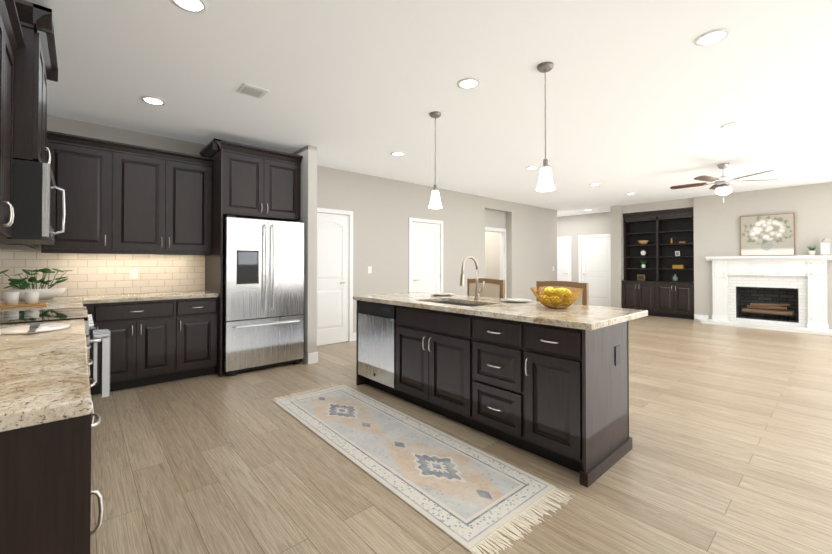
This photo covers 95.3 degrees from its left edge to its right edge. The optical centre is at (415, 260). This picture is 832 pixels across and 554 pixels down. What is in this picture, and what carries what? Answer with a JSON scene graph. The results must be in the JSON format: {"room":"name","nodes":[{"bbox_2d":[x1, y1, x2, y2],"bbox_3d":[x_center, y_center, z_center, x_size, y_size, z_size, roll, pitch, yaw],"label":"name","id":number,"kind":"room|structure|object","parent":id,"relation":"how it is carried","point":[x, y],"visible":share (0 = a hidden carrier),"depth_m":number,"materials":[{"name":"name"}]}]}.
{"room":"kitchen","nodes":[
{"label":"kitchen","id":0,"kind":"room"},
{"bbox_2d":[0,115,556,332],"bbox_3d":[-0.100,-0.051,7.052,10.660,2.740,0.120,1,-1,-42],"label":"wall","id":1,"kind":"structure","parent":0,"point":[383,209],"depth_m":6.87,"materials":[{"name":"grey paint"}]},
{"bbox_2d":[41,130,120,253],"bbox_3d":[-3.371,-0.646,3.837,0.574,1.105,0.350,1,-1,-42],"label":"upper cabinet","id":2,"kind":"object","parent":1,"relation":"attached to","point":[88,170],"depth_m":3.73,"materials":[{"name":"black wood"}]},
{"bbox_2d":[121,143,212,253],"bbox_3d":[-2.889,-0.642,4.265,1.002,1.105,0.350,1,-1,-42],"label":"upper cabinet","id":3,"kind":"object","parent":1,"relation":"attached to","point":[122,198],"depth_m":4.15,"materials":[{"name":"black wood"}]},
{"bbox_2d":[130,207,553,345],"bbox_3d":[0.304,0.271,7.317,9.335,2.100,0.114,1,-1,-42],"label":"doors","id":4,"kind":"structure","parent":1,"relation":"attached to","point":[335,276],"depth_m":6.04,"materials":[{"name":"painted wood"},{"name":"satin nickel"}]},
{"bbox_2d":[292,145,316,363],"bbox_3d":[-1.584,-0.071,5.094,0.120,2.740,0.840,1,-1,-42],"label":"wall","id":5,"kind":"structure","parent":0,"point":[308,191],"depth_m":4.79,"materials":[{"name":"grey paint"}]},
{"bbox_2d":[308,352,317,362],"bbox_3d":[-1.528,1.234,5.120,0.015,0.130,0.855,1,-1,-42],"label":"baseboard","id":6,"kind":"structure","parent":5,"relation":"attached to","point":[312,357],"depth_m":4.76,"materials":[{"name":"white"}]},
{"bbox_2d":[25,0,831,216],"bbox_3d":[2.272,-1.476,5.614,12.440,0.080,10.800,1,-1,-42],"label":"ceiling","id":7,"kind":"structure","parent":0,"point":[646,100],"depth_m":3.19,"materials":[{"name":"white paint"}]},
{"bbox_2d":[141,96,165,105],"bbox_3d":[-2.398,-1.453,3.463,0.189,0.009,0.189,0,-1,39],"label":"recessed light","id":8,"kind":"object","parent":7,"relation":"in","point":[148,99],"depth_m":3.45,"materials":[{"name":"white"}]},
{"bbox_2d":[170,0,207,13],"bbox_3d":[-1.293,-1.467,2.158,0.189,0.009,0.189,0,-1,9],"label":"recessed light","id":9,"kind":"object","parent":7,"relation":"in","point":[192,6],"depth_m":2.18,"materials":[{"name":"white"}]},
{"bbox_2d":[237,83,268,98],"bbox_3d":[-1.404,-1.452,3.262,0.200,0.016,0.200,1,-1,-42],"label":"ceiling vent","id":10,"kind":"object","parent":7,"relation":"in","point":[252,90],"visible":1,"depth_m":3.25,"materials":[{"name":"white metal"}]},
{"bbox_2d":[391,152,404,155],"bbox_3d":[-0.244,-1.436,5.134,0.189,0.009,0.189,0,-1,39],"label":"recessed light","id":11,"kind":"object","parent":7,"relation":"in","point":[393,153],"depth_m":5.11,"materials":[{"name":"white"}]},
{"bbox_2d":[429,111,441,208],"bbox_3d":[0.192,-0.986,3.764,0.136,0.936,0.136,1,-1,-42],"label":"pendant light","id":12,"kind":"object","parent":7,"relation":"hanging from","point":[435,202],"visible":0.98,"depth_m":3.73,"materials":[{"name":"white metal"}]},
{"bbox_2d":[457,78,480,88],"bbox_3d":[0.437,-1.457,3.131,0.189,0.009,0.189,0,-1,24],"label":"recessed light","id":13,"kind":"object","parent":7,"relation":"in","point":[466,83],"depth_m":3.13,"materials":[{"name":"white"}]},
{"bbox_2d":[526,166,538,169],"bbox_3d":[1.798,-1.428,5.876,0.189,0.009,0.189,0,-1,39],"label":"recessed light","id":14,"kind":"object","parent":7,"relation":"in","point":[530,167],"depth_m":5.85,"materials":[{"name":"white"}]},
{"bbox_2d":[536,62,554,191],"bbox_3d":[0.973,-0.996,2.853,0.136,0.936,0.136,1,-1,-42],"label":"pendant light","id":15,"kind":"object","parent":7,"relation":"hanging from","point":[545,183],"visible":1,"depth_m":2.82,"materials":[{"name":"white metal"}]},
{"bbox_2d":[695,28,730,45],"bbox_3d":[1.950,-1.463,2.495,0.189,0.009,0.189,-1,-1,42],"label":"recessed light","id":16,"kind":"object","parent":7,"relation":"in","point":[712,37],"depth_m":2.49,"materials":[{"name":"white"}]},
{"bbox_2d":[670,163,776,194],"bbox_3d":[4.555,-1.150,5.696,1.295,0.570,1.253,1,-1,-42],"label":"ceiling fan","id":17,"kind":"object","parent":7,"relation":"hanging from","point":[722,183],"visible":1,"depth_m":5.60,"materials":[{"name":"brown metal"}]},
{"bbox_2d":[721,122,743,128],"bbox_3d":[3.398,-1.447,4.073,0.189,0.009,0.189,0,-1,39],"label":"recessed light","id":18,"kind":"object","parent":7,"relation":"in","point":[734,124],"depth_m":4.07,"materials":[{"name":"white"}]},
{"bbox_2d":[90,315,831,553],"bbox_3d":[2.272,1.334,5.585,12.440,0.060,10.800,1,-1,-42],"label":"floor","id":19,"kind":"structure","parent":0,"point":[730,433],"depth_m":2.33,"materials":[{"name":"brown wood"}]},
{"bbox_2d":[0,376,99,553],"bbox_3d":[-1.228,0.819,0.941,0.627,0.874,0.556,1,-1,-42],"label":"base cabinet","id":20,"kind":"object","parent":19,"relation":"on","point":[45,472],"depth_m":0.90,"materials":[{"name":"black wood"}]},
{"bbox_2d":[0,296,83,310],"bbox_3d":[-3.229,0.383,3.201,0.627,0.040,1.474,1,-1,-42],"label":"countertop","id":21,"kind":"structure","parent":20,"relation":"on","point":[63,301],"depth_m":3.16,"materials":[{"name":"beige stone"}]},
{"bbox_2d":[0,291,46,307],"bbox_3d":[-3.085,0.304,2.969,0.280,0.110,0.160,1,-1,-42],"label":"tray","id":22,"kind":"object","parent":21,"relation":"on","point":[11,299],"visible":1,"depth_m":2.94,"materials":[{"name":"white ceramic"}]},
{"bbox_2d":[0,268,73,299],"bbox_3d":[-3.521,0.218,3.517,0.520,0.291,0.335,1,-1,-42],"label":"potted plant","id":23,"kind":"object","parent":21,"relation":"on","point":[48,293],"visible":0.94,"depth_m":3.50,"materials":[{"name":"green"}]},
{"bbox_2d":[0,319,91,434],"bbox_3d":[-1.631,0.364,1.399,0.627,0.040,1.812,1,-1,-42],"label":"countertop","id":24,"kind":"structure","parent":20,"relation":"on","point":[46,377],"depth_m":1.10,"materials":[{"name":"beige stone"}]},
{"bbox_2d":[0,322,70,334],"bbox_3d":[-1.881,0.335,1.868,0.270,0.025,0.335,1,-1,-42],"label":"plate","id":25,"kind":"object","parent":24,"relation":"on","point":[36,327],"visible":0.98,"depth_m":1.86,"materials":[{"name":"white ceramic"}]},
{"bbox_2d":[0,307,109,397],"bbox_3d":[-2.432,0.766,2.407,0.747,0.970,0.758,1,-1,-42],"label":"range","id":26,"kind":"object","parent":19,"relation":"on","point":[42,315],"visible":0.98,"depth_m":2.41,"materials":[{"name":"silver metal"}]},
{"bbox_2d":[92,329,109,397],"bbox_3d":[-2.082,0.675,2.510,0.087,0.395,0.280,1,-1,-42],"label":"towel","id":27,"kind":"object","parent":26,"relation":"hanging from","point":[103,335],"depth_m":2.42,"materials":[{"name":"white fabric"}]},
{"bbox_2d":[88,299,183,393],"bbox_3d":[-2.952,0.850,4.013,0.732,0.874,0.620,1,-1,-42],"label":"base cabinet","id":28,"kind":"object","parent":19,"relation":"on","point":[147,339],"depth_m":3.80,"materials":[{"name":"black wood"}]},
{"bbox_2d":[84,291,218,302],"bbox_3d":[-2.846,0.392,4.102,1.143,0.040,0.635,1,-1,-42],"label":"countertop","id":29,"kind":"structure","parent":28,"relation":"on","point":[143,297],"depth_m":3.92,"materials":[{"name":"beige stone"}]},
{"bbox_2d":[184,299,217,378],"bbox_3d":[-2.605,0.853,4.321,0.483,0.874,0.620,1,-1,-42],"label":"base cabinet","id":30,"kind":"object","parent":19,"relation":"on","point":[200,315],"depth_m":4.14,"materials":[{"name":"black wood"}]},
{"bbox_2d":[199,138,302,376],"bbox_3d":[-2.062,-0.020,4.759,1.031,2.630,0.700,1,-1,-42],"label":"surround","id":31,"kind":"object","parent":19,"relation":"on","point":[250,182],"visible":0.96,"depth_m":4.47,"materials":[{"name":"black wood"}]},
{"bbox_2d":[222,215,303,376],"bbox_3d":[-1.979,0.402,4.727,0.905,1.785,0.836,1,-1,-42],"label":"fridge","id":32,"kind":"object","parent":19,"relation":"on","point":[263,298],"visible":0.94,"depth_m":4.41,"materials":[{"name":"grey metal"}]},
{"bbox_2d":[269,383,574,553],"bbox_3d":[-0.248,1.270,2.762,0.744,0.008,2.549,1,-1,-40],"label":"rug","id":33,"kind":"object","parent":19,"relation":"on","point":[471,499],"visible":1,"depth_m":2.28,"materials":[{"name":"beige fabric"}]},
{"bbox_2d":[467,278,504,298],"bbox_3d":[0.642,0.747,4.146,0.424,1.085,0.500,1,-1,-42],"label":"stool","id":34,"kind":"object","parent":19,"relation":"on","point":[493,288],"visible":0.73,"depth_m":4.20,"materials":[{"name":"beige fabric"}]},
{"bbox_2d":[356,300,632,487],"bbox_3d":[0.410,0.842,3.227,0.694,0.875,2.386,1,-1,-42],"label":"kitchen island","id":35,"kind":"object","parent":19,"relation":"on","point":[538,378],"depth_m":2.53,"materials":[{"name":"black wood"}]},
{"bbox_2d":[353,292,647,331],"bbox_3d":[0.499,0.383,3.317,0.915,0.040,2.456,1,-1,-42],"label":"island countertop","id":36,"kind":"structure","parent":35,"relation":"on","point":[577,316],"depth_m":2.75,"materials":[{"name":"beige stone"}]},
{"bbox_2d":[429,293,454,295],"bbox_3d":[0.277,0.358,3.986,0.274,0.020,0.274,1,-1,-42],"label":"plate","id":37,"kind":"object","parent":36,"relation":"on","point":[442,294],"visible":1,"depth_m":3.93,"materials":[{"name":"white ceramic"}]},
{"bbox_2d":[433,302,480,306],"bbox_3d":[0.351,0.518,3.328,0.424,0.228,0.724,1,-1,-42],"label":"sink","id":38,"kind":"object","parent":36,"relation":"in","point":[471,304],"depth_m":3.52,"materials":[{"name":"silver metal"}]},
{"bbox_2d":[460,256,484,299],"bbox_3d":[0.506,0.162,3.442,0.262,0.404,0.102,1,-1,-42],"label":"faucet","id":39,"kind":"object","parent":36,"relation":"on","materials":[{"name":"silver metal"}]},
{"bbox_2d":[500,298,531,302],"bbox_3d":[0.874,0.352,3.313,0.274,0.020,0.274,1,-1,-42],"label":"plate","id":40,"kind":"object","parent":36,"relation":"on","point":[518,300],"visible":1,"depth_m":3.29,"materials":[{"name":"white ceramic"}]},
{"bbox_2d":[530,287,583,308],"bbox_3d":[1.051,0.280,2.843,0.378,0.155,0.378,1,-1,-42],"label":"lemon bowl","id":41,"kind":"object","parent":36,"relation":"on","point":[553,298],"visible":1,"depth_m":2.76,"materials":[{"name":"yellow food"}]},
{"bbox_2d":[536,281,588,304],"bbox_3d":[1.240,0.740,3.473,0.424,1.085,0.500,1,-1,-42],"label":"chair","id":42,"kind":"object","parent":19,"relation":"on","point":[582,298],"visible":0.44,"depth_m":3.50,"materials":[{"name":"brown wood"}]},
{"bbox_2d":[621,208,693,318],"bbox_3d":[5.846,0.085,9.158,0.508,2.510,1.510,1,-1,-42],"label":"bookcase","id":43,"kind":"object","parent":19,"relation":"on","point":[659,291],"visible":0.92,"depth_m":9.14,"materials":[{"name":"black wood"}]},
{"bbox_2d":[637,275,644,280],"bbox_3d":[5.645,0.438,9.507,0.037,0.151,0.170,1,-1,-42],"label":"photo frame","id":44,"kind":"object","parent":43,"relation":"on","point":[640,277],"visible":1,"depth_m":9.50,"materials":[{"name":"brown wood"}]},
{"bbox_2d":[640,250,646,255],"bbox_3d":[5.686,-0.171,9.482,0.040,0.160,0.140,1,-1,-42],"label":"decorative clock","id":45,"kind":"object","parent":43,"relation":"on","point":[643,252],"visible":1,"depth_m":9.46,"materials":[{"name":"white plastic"}]},
{"bbox_2d":[638,240,648,244],"bbox_3d":[5.686,-0.437,9.485,0.250,0.100,0.250,1,-1,-42],"label":"wicker bowl","id":46,"kind":"object","parent":43,"relation":"on","point":[641,242],"visible":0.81,"depth_m":9.41,"materials":[{"name":"brown wicker"}]},
{"bbox_2d":[641,260,646,267],"bbox_3d":[5.692,0.087,9.475,0.168,0.235,0.188,1,-1,-42],"label":"decorative plant","id":47,"kind":"object","parent":43,"relation":"on","point":[643,265],"visible":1,"depth_m":9.45,"materials":[{"name":"green plant"}]},
{"bbox_2d":[672,274,677,281],"bbox_3d":[6.134,0.416,8.972,0.120,0.180,0.120,1,-1,-42],"label":"decorative vase","id":48,"kind":"object","parent":43,"relation":"on","point":[675,278],"visible":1,"depth_m":8.94,"materials":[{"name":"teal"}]},
{"bbox_2d":[672,265,684,268],"bbox_3d":[6.180,0.156,8.922,0.126,0.085,0.226,1,-1,-42],"label":"box","id":49,"kind":"object","parent":43,"relation":"on","point":[678,266],"visible":1,"depth_m":8.87,"materials":[{"name":"brown"}]},
{"bbox_2d":[696,255,831,335],"bbox_3d":[6.922,0.621,7.513,0.751,1.405,2.260,1,-1,-42],"label":"fireplace","id":50,"kind":"object","parent":19,"relation":"on","point":[805,276],"visible":1,"depth_m":7.43,"materials":[{"name":"white"}]},
{"bbox_2d":[740,213,794,255],"bbox_3d":[6.959,-0.493,7.530,0.026,0.820,0.800,-2,1,-42],"label":"picture","id":51,"kind":"object","parent":50,"relation":"on","point":[768,235],"visible":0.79,"depth_m":7.50,"materials":[{"name":"beige paper"}]},
{"bbox_2d":[807,246,815,254],"bbox_3d":[7.278,-0.186,6.974,0.128,0.195,0.122,1,-1,-42],"label":"mantel plant","id":52,"kind":"object","parent":50,"relation":"on","point":[812,252],"visible":1,"depth_m":6.95,"materials":[{"name":"green plant"}]},
{"bbox_2d":[820,235,831,254],"bbox_3d":[7.397,-0.271,6.847,0.142,0.363,0.142,1,-1,-42],"label":"lantern","id":53,"kind":"object","parent":50,"relation":"on","point":[825,246],"visible":1,"depth_m":6.82,"materials":[{"name":"white"}]},
{"bbox_2d":[485,209,507,297],"bbox_3d":[1.723,-0.033,8.863,2.910,2.740,0.170,1,-1,-42],"label":"doorway","id":54,"kind":"structure","parent":0,"point":[496,262],"depth_m":8.88,"materials":[{"name":"grey paint"}]},
{"bbox_2d":[557,212,608,281],"bbox_3d":[4.561,0.000,12.029,0.120,2.740,4.220,1,-1,-42],"label":"wall","id":55,"kind":"structure","parent":0,"point":[574,226],"depth_m":11.54,"materials":[{"name":"grey paint"}]},
{"bbox_2d":[557,234,610,306],"bbox_3d":[4.933,0.309,11.507,0.114,2.110,2.130,1,-1,-42],"label":"doors","id":56,"kind":"structure","parent":55,"relation":"attached to","point":[594,253],"depth_m":11.21,"materials":[{"name":"white wood"}]},
{"bbox_2d":[609,182,831,329],"bbox_3d":[7.396,-0.046,7.539,0.600,2.740,6.500,1,-1,-42],"label":"wall","id":57,"kind":"structure","parent":0,"point":[716,225],"depth_m":7.97,"materials":[{"name":"grey paint"}]},
{"bbox_3d":[-1.387,-0.118,0.563,0.120,2.740,8.120,1,-1,-42],"label":"wall","id":58,"kind":"structure","parent":0,"visible":0},
{"bbox_2d":[0,0,19,243],"bbox_3d":[-2.063,-0.669,1.670,0.326,1.105,0.849,1,-1,-42],"label":"upper cabinet","id":59,"kind":"object","parent":58,"relation":"attached to","point":[9,42],"depth_m":1.91,"materials":[{"name":"black wood"}]},
{"bbox_2d":[0,244,38,248],"bbox_3d":[-3.201,-0.656,2.952,0.326,1.105,1.047,1,-1,-42],"label":"upper cabinet","id":60,"kind":"object","parent":58,"relation":"attached to","point":[2,246],"depth_m":3.02,"materials":[{"name":"black wood"}]},
{"bbox_2d":[8,0,51,162],"bbox_3d":[-2.564,-0.993,2.309,0.420,0.855,0.760,1,-1,-42],"label":"upper cabinet","id":61,"kind":"object","parent":58,"relation":"attached to","point":[28,62],"depth_m":2.14,"materials":[{"name":"black wood"}]},
{"bbox_2d":[7,159,65,244],"bbox_3d":[-2.522,-0.336,2.338,0.529,0.443,0.753,1,-1,-42],"label":"microwave","id":62,"kind":"object","parent":61,"relation":"attached to","point":[35,187],"visible":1,"depth_m":2.16,"materials":[{"name":"silver plastic"}]},
{"bbox_2d":[0,250,204,298],"bbox_3d":[-3.280,0.140,4.143,1.742,0.459,0.007,1,-1,-42],"label":"tile backsplash","id":63,"kind":"structure","parent":58,"relation":"attached to","point":[96,274],"depth_m":4.05,"materials":[{"name":"beige tile"}]}
]}

